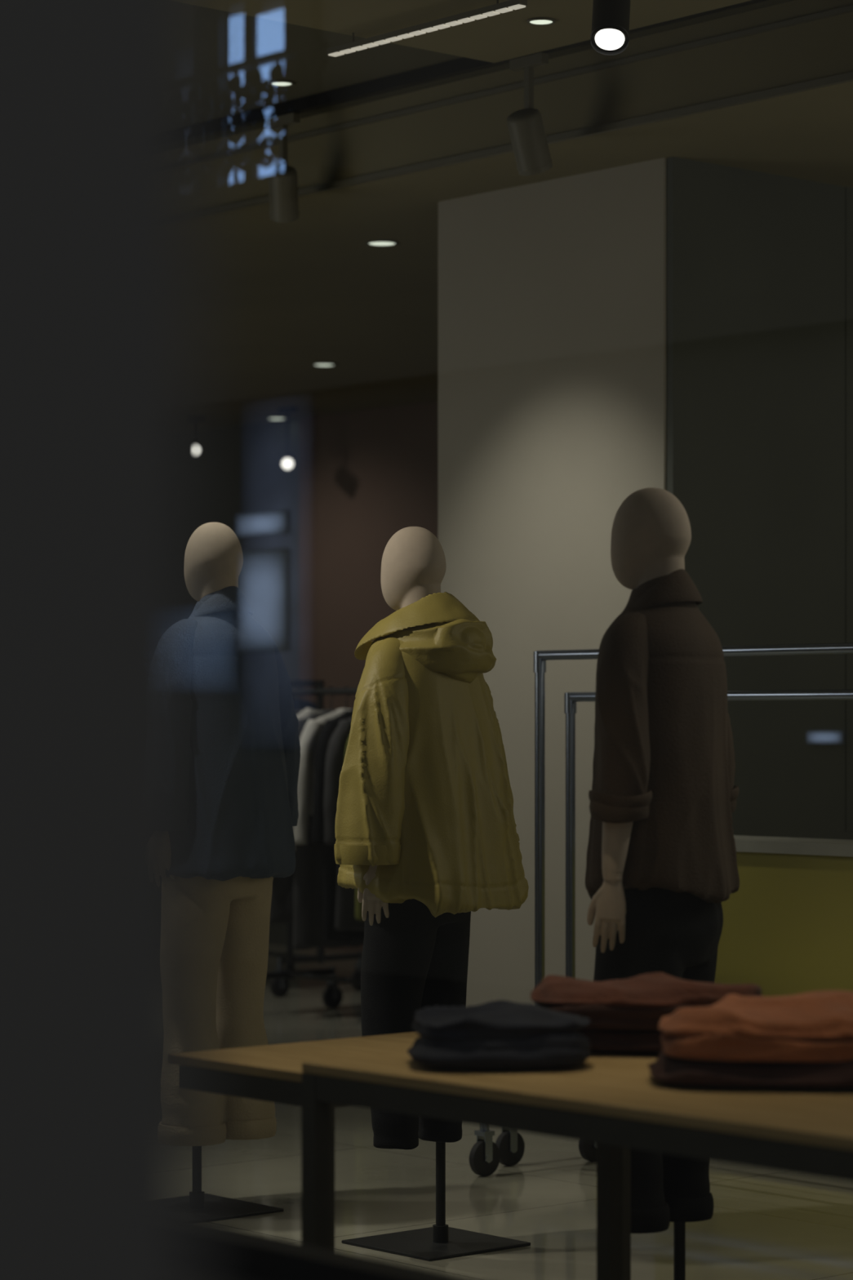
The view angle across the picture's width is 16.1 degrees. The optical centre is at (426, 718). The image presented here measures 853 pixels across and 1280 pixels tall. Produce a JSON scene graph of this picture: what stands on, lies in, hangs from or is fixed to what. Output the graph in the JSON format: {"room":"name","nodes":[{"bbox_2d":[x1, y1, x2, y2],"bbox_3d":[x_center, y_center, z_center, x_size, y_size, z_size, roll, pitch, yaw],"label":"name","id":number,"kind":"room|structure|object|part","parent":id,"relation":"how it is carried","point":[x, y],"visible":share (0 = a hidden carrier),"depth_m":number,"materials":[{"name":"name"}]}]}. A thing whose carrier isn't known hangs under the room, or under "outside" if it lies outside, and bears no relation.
{"room":"shop","nodes":[
{"label":"shop","id":0,"kind":"room"},
{"bbox_2d":[0,0,198,1279],"bbox_3d":[-1.244,-0.870,0.683,1.820,4.600,1.537,0,0,-41],"label":"wall pier","id":1,"kind":"object","parent":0,"point":[99,99],"depth_m":0.68,"materials":[{"name":"paint"}]},
{"bbox_2d":[198,1264,266,1279],"bbox_3d":[0.423,1.032,3.284,0.250,0.595,6.800,0,0,-41],"label":"sill","id":2,"kind":"structure","parent":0,"point":[205,1273],"depth_m":3.99,"materials":[{"name":"black paint"}]},
{"bbox_2d":[198,1222,473,1279],"bbox_3d":[0.420,-0.542,3.281,0.060,2.555,6.800,0,0,-41],"label":"window frame","id":3,"kind":"structure","parent":2,"relation":"attached to","point":[268,1258],"depth_m":3.94,"materials":[{"name":"black paint"}]},
{"bbox_2d":[198,417,298,945],"bbox_3d":[4.437,-0.470,11.812,0.200,3.600,18.400,0,0,-41],"label":"wall","id":4,"kind":"structure","parent":0,"point":[243,486],"depth_m":17.88,"materials":[{"name":"grey paint"}]},
{"bbox_2d":[298,400,438,952],"bbox_3d":[1.219,-0.210,15.335,0.030,3.080,5.940,0,0,-41],"label":"panel","id":5,"kind":"object","parent":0,"point":[366,476],"depth_m":17.20,"materials":[{"name":"brown wood"}]},
{"bbox_2d":[198,0,751,62],"bbox_3d":[2.069,-1.965,4.219,3.260,0.090,9.450,0,0,-41],"label":"ceiling panel","id":6,"kind":"object","parent":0,"point":[501,37],"depth_m":8.29,"materials":[{"name":"grey paint"}]},
{"bbox_2d":[198,0,794,142],"bbox_3d":[-0.663,-2.140,7.375,3.980,0.260,18.000,0,0,-41],"label":"ceiling","id":7,"kind":"structure","parent":0,"point":[239,55],"depth_m":9.25,"materials":[{"name":"paint"}]},
{"bbox_2d":[268,80,294,87],"bbox_3d":[-0.458,-2.007,9.552,0.081,0.008,0.081,0,0,-41],"label":"recessed light","id":8,"kind":"object","parent":7,"relation":"in","point":[282,83],"visible":1,"depth_m":9.54,"materials":[{"name":"grey paint"}]},
{"bbox_2d":[326,0,527,57],"bbox_3d":[-0.008,-1.939,8.237,0.028,0.138,0.800,0,0,-41],"label":"linear pendant light","id":9,"kind":"object","parent":7,"relation":"hanging from","point":[498,8],"visible":0.93,"depth_m":8.21,"materials":[{"name":"grey paint"}]},
{"bbox_2d":[198,0,768,137],"bbox_3d":[0.033,-1.990,9.306,0.035,0.039,10.000,0,0,-41],"label":"track","id":10,"kind":"object","parent":7,"relation":"attached to","point":[464,65],"visible":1,"depth_m":9.52,"materials":[{"name":"metal"}]},
{"bbox_2d":[266,112,300,222],"bbox_3d":[-0.467,-1.794,9.885,0.106,0.347,0.163,0,0,-6],"label":"track spotlight","id":11,"kind":"object","parent":10,"relation":"hanging from","point":[282,178],"visible":1,"depth_m":9.86,"materials":[{"name":"grey paint"}]},
{"bbox_2d":[506,52,552,175],"bbox_3d":[0.307,-1.791,8.994,0.129,0.354,0.168,0,0,9],"label":"track spotlight","id":12,"kind":"object","parent":10,"relation":"hanging from","point":[525,126],"visible":1,"depth_m":8.96,"materials":[{"name":"grey paint"}]},
{"bbox_2d":[526,17,555,26],"bbox_3d":[0.316,-1.917,8.313,0.081,0.008,0.081,0,0,-41],"label":"recessed light","id":13,"kind":"object","parent":7,"relation":"in","point":[538,21],"visible":1,"depth_m":8.30,"materials":[{"name":"grey paint"}]},
{"bbox_2d":[590,0,631,55],"bbox_3d":[0.451,-1.770,7.395,0.109,0.296,0.159,0,0,-4],"label":"track spotlight","id":14,"kind":"object","parent":7,"relation":"attached to","point":[610,36],"visible":1,"depth_m":7.36,"materials":[{"name":"black paint"}]},
{"bbox_2d":[198,0,852,430],"bbox_3d":[2.600,-2.010,10.214,4.670,0.520,18.000,0,0,-41],"label":"ceiling","id":15,"kind":"structure","parent":0,"point":[276,300],"depth_m":10.06,"materials":[{"name":"paint"}]},
{"bbox_2d":[198,415,203,455],"bbox_3d":[-1.345,-1.628,17.495,0.094,0.241,0.153,0,0,-13],"label":"track spotlight","id":16,"kind":"object","parent":15,"relation":"hanging from","point":[200,417],"visible":0.23,"depth_m":17.45,"materials":[{"name":"black paint"}]},
{"bbox_2d":[266,417,285,420],"bbox_3d":[-0.873,-1.747,17.605,0.126,0.008,0.126,0,0,-41],"label":"recessed light","id":17,"kind":"object","parent":15,"relation":"in","point":[267,418],"visible":0.94,"depth_m":17.57,"materials":[{"name":"grey paint"}]},
{"bbox_2d":[277,406,297,471],"bbox_3d":[-0.783,-1.566,16.995,0.097,0.364,0.155,0,0,-10],"label":"track spotlight","id":18,"kind":"object","parent":15,"relation":"hanging from","point":[287,463],"visible":1,"depth_m":16.96,"materials":[{"name":"black paint"}]},
{"bbox_2d":[311,362,336,366],"bbox_3d":[-0.506,-1.747,14.927,0.126,0.008,0.126,0,0,-41],"label":"recessed light","id":19,"kind":"object","parent":15,"relation":"in","point":[318,364],"visible":1,"depth_m":14.90,"materials":[{"name":"grey paint"}]},
{"bbox_2d":[364,240,399,246],"bbox_3d":[-0.164,-1.747,11.112,0.126,0.008,0.126,0,0,-41],"label":"recessed light","id":20,"kind":"object","parent":15,"relation":"in","point":[373,242],"visible":1,"depth_m":11.10,"materials":[{"name":"grey paint"}]},
{"bbox_2d":[198,71,852,217],"bbox_3d":[0.830,-1.760,8.675,0.020,0.020,18.000,0,0,-41],"label":"trim","id":21,"kind":"structure","parent":15,"relation":"attached to","point":[848,77],"depth_m":9.11,"materials":[{"name":"grey paint"}]},
{"bbox_2d":[198,4,852,163],"bbox_3d":[0.832,-1.948,8.677,0.015,0.015,18.000,0,0,-41],"label":"trim","id":22,"kind":"structure","parent":15,"relation":"attached to","point":[847,9],"depth_m":9.18,"materials":[{"name":"grey paint"}]},
{"bbox_2d":[201,943,852,1279],"bbox_3d":[1.098,1.380,8.908,8.650,0.100,18.000,0,0,-41],"label":"floor","id":23,"kind":"structure","parent":0,"point":[765,1224],"depth_m":8.32,"materials":[{"name":"tile"}]},
{"bbox_2d":[198,522,300,1222],"bbox_3d":[-0.563,0.398,8.226,0.560,1.865,0.350,0,0,-41],"label":"mannequin","id":24,"kind":"object","parent":23,"relation":"on","point":[249,746],"visible":0.62,"depth_m":8.15},
{"bbox_2d":[266,686,364,1008],"bbox_3d":[-0.129,0.595,13.133,0.616,1.470,1.545,0,0,-41],"label":"rack","id":25,"kind":"object","parent":23,"relation":"on","point":[316,911],"visible":0.21,"depth_m":13.24,"materials":[{"name":"metal"}]},
{"bbox_2d":[268,679,362,996],"bbox_3d":[-0.906,0.570,15.047,0.604,1.520,1.244,0,0,-41],"label":"rack","id":26,"kind":"object","parent":23,"relation":"on","point":[279,987],"visible":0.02,"depth_m":14.60,"materials":[{"name":"metal"}]},
{"bbox_2d":[198,1031,631,1279],"bbox_3d":[-0.031,0.980,5.772,0.810,0.700,0.450,0,0,-41],"label":"display table","id":27,"kind":"object","parent":23,"relation":"on","point":[267,1073],"visible":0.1,"depth_m":5.60,"materials":[{"name":"brown wood"}]},
{"bbox_2d":[333,526,530,1261],"bbox_3d":[-0.007,0.424,7.560,0.454,1.810,0.681,0,0,33],"label":"mannequin","id":28,"kind":"object","parent":23,"relation":"on","point":[427,837],"visible":0.97,"depth_m":7.42},
{"bbox_2d":[354,591,496,683],"bbox_3d":[-0.007,-0.199,7.558,0.319,0.231,0.366,0,0,-41],"label":"hood","id":29,"kind":"object","parent":28,"relation":"attached to","point":[430,637],"depth_m":7.43,"materials":[{"name":"yellow fabric"}]},
{"bbox_2d":[301,1049,852,1279],"bbox_3d":[0.600,0.955,4.720,0.728,0.750,1.635,0,0,-41],"label":"display table","id":30,"kind":"object","parent":23,"relation":"on","point":[611,1100],"visible":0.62,"depth_m":4.71,"materials":[{"name":"brown wood"}]},
{"bbox_2d":[407,1000,591,1067],"bbox_3d":[0.121,0.525,5.063,0.308,0.095,0.278,0,0,-5],"label":"sweater","id":31,"kind":"object","parent":30,"relation":"on","point":[493,1033],"visible":1,"depth_m":4.95,"materials":[{"name":"black fabric"}]},
{"bbox_2d":[530,972,763,1051],"bbox_3d":[0.391,0.507,5.279,0.424,0.129,0.260,0,0,8],"label":"sweater","id":32,"kind":"object","parent":30,"relation":"on","point":[624,1015],"visible":0.59,"depth_m":5.18,"materials":[{"name":"brown fabric"}]},
{"bbox_2d":[648,990,852,1087],"bbox_3d":[0.565,0.504,4.808,0.427,0.137,0.278,0,0,6],"label":"sweater","id":33,"kind":"object","parent":30,"relation":"on","point":[805,1039],"visible":1,"depth_m":4.70,"materials":[{"name":"orange fabric"}]},
{"bbox_2d":[469,642,852,1176],"bbox_3d":[0.909,0.565,8.270,0.544,1.531,1.794,0,0,-41],"label":"rack","id":34,"kind":"object","parent":23,"relation":"on","point":[484,1155],"visible":0.57,"depth_m":8.91,"materials":[{"name":"silver metal"}]},
{"bbox_3d":[0.909,0.489,8.270,0.440,1.381,1.790,0,0,-41],"label":"tube frame","id":35,"kind":"part","parent":34,"relation":"part of","materials":[{"name":"silver metal"}]},
{"bbox_2d":[585,488,739,1279],"bbox_3d":[0.472,0.425,6.316,0.526,1.810,0.362,0,0,-41],"label":"mannequin","id":36,"kind":"object","parent":23,"relation":"on","point":[661,859],"visible":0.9,"depth_m":6.16},
{"bbox_2d":[495,688,852,1165],"bbox_3d":[1.010,0.625,8.490,0.604,1.410,1.794,0,0,-41],"label":"rack","id":37,"kind":"object","parent":23,"relation":"on","point":[510,1144],"visible":0.48,"depth_m":9.13,"materials":[{"name":"silver metal"}]},
{"bbox_3d":[1.010,0.550,8.490,0.500,1.260,1.790,0,0,-41],"label":"tube frame","id":38,"kind":"part","parent":37,"relation":"part of","materials":[{"name":"silver metal"}]},
{"bbox_2d":[714,835,852,996],"bbox_3d":[3.909,0.848,5.852,0.260,0.965,9.500,0,0,-41],"label":"counter","id":39,"kind":"object","parent":23,"relation":"on","point":[788,926],"depth_m":8.94,"materials":[{"name":"laminate"}]},
{"bbox_2d":[438,157,666,1006],"bbox_3d":[0.937,-0.210,10.312,1.450,3.080,1.070,0,0,-41],"label":"wall column","id":40,"kind":"structure","parent":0,"point":[552,293],"depth_m":9.83,"materials":[{"name":"paint"}]},
{"bbox_2d":[666,156,852,839],"bbox_3d":[2.304,-0.210,10.882,4.240,3.080,0.204,0,0,-41],"label":"wall","id":41,"kind":"structure","parent":0,"point":[759,265],"depth_m":9.71,"materials":[{"name":"grey paint"}]}
]}

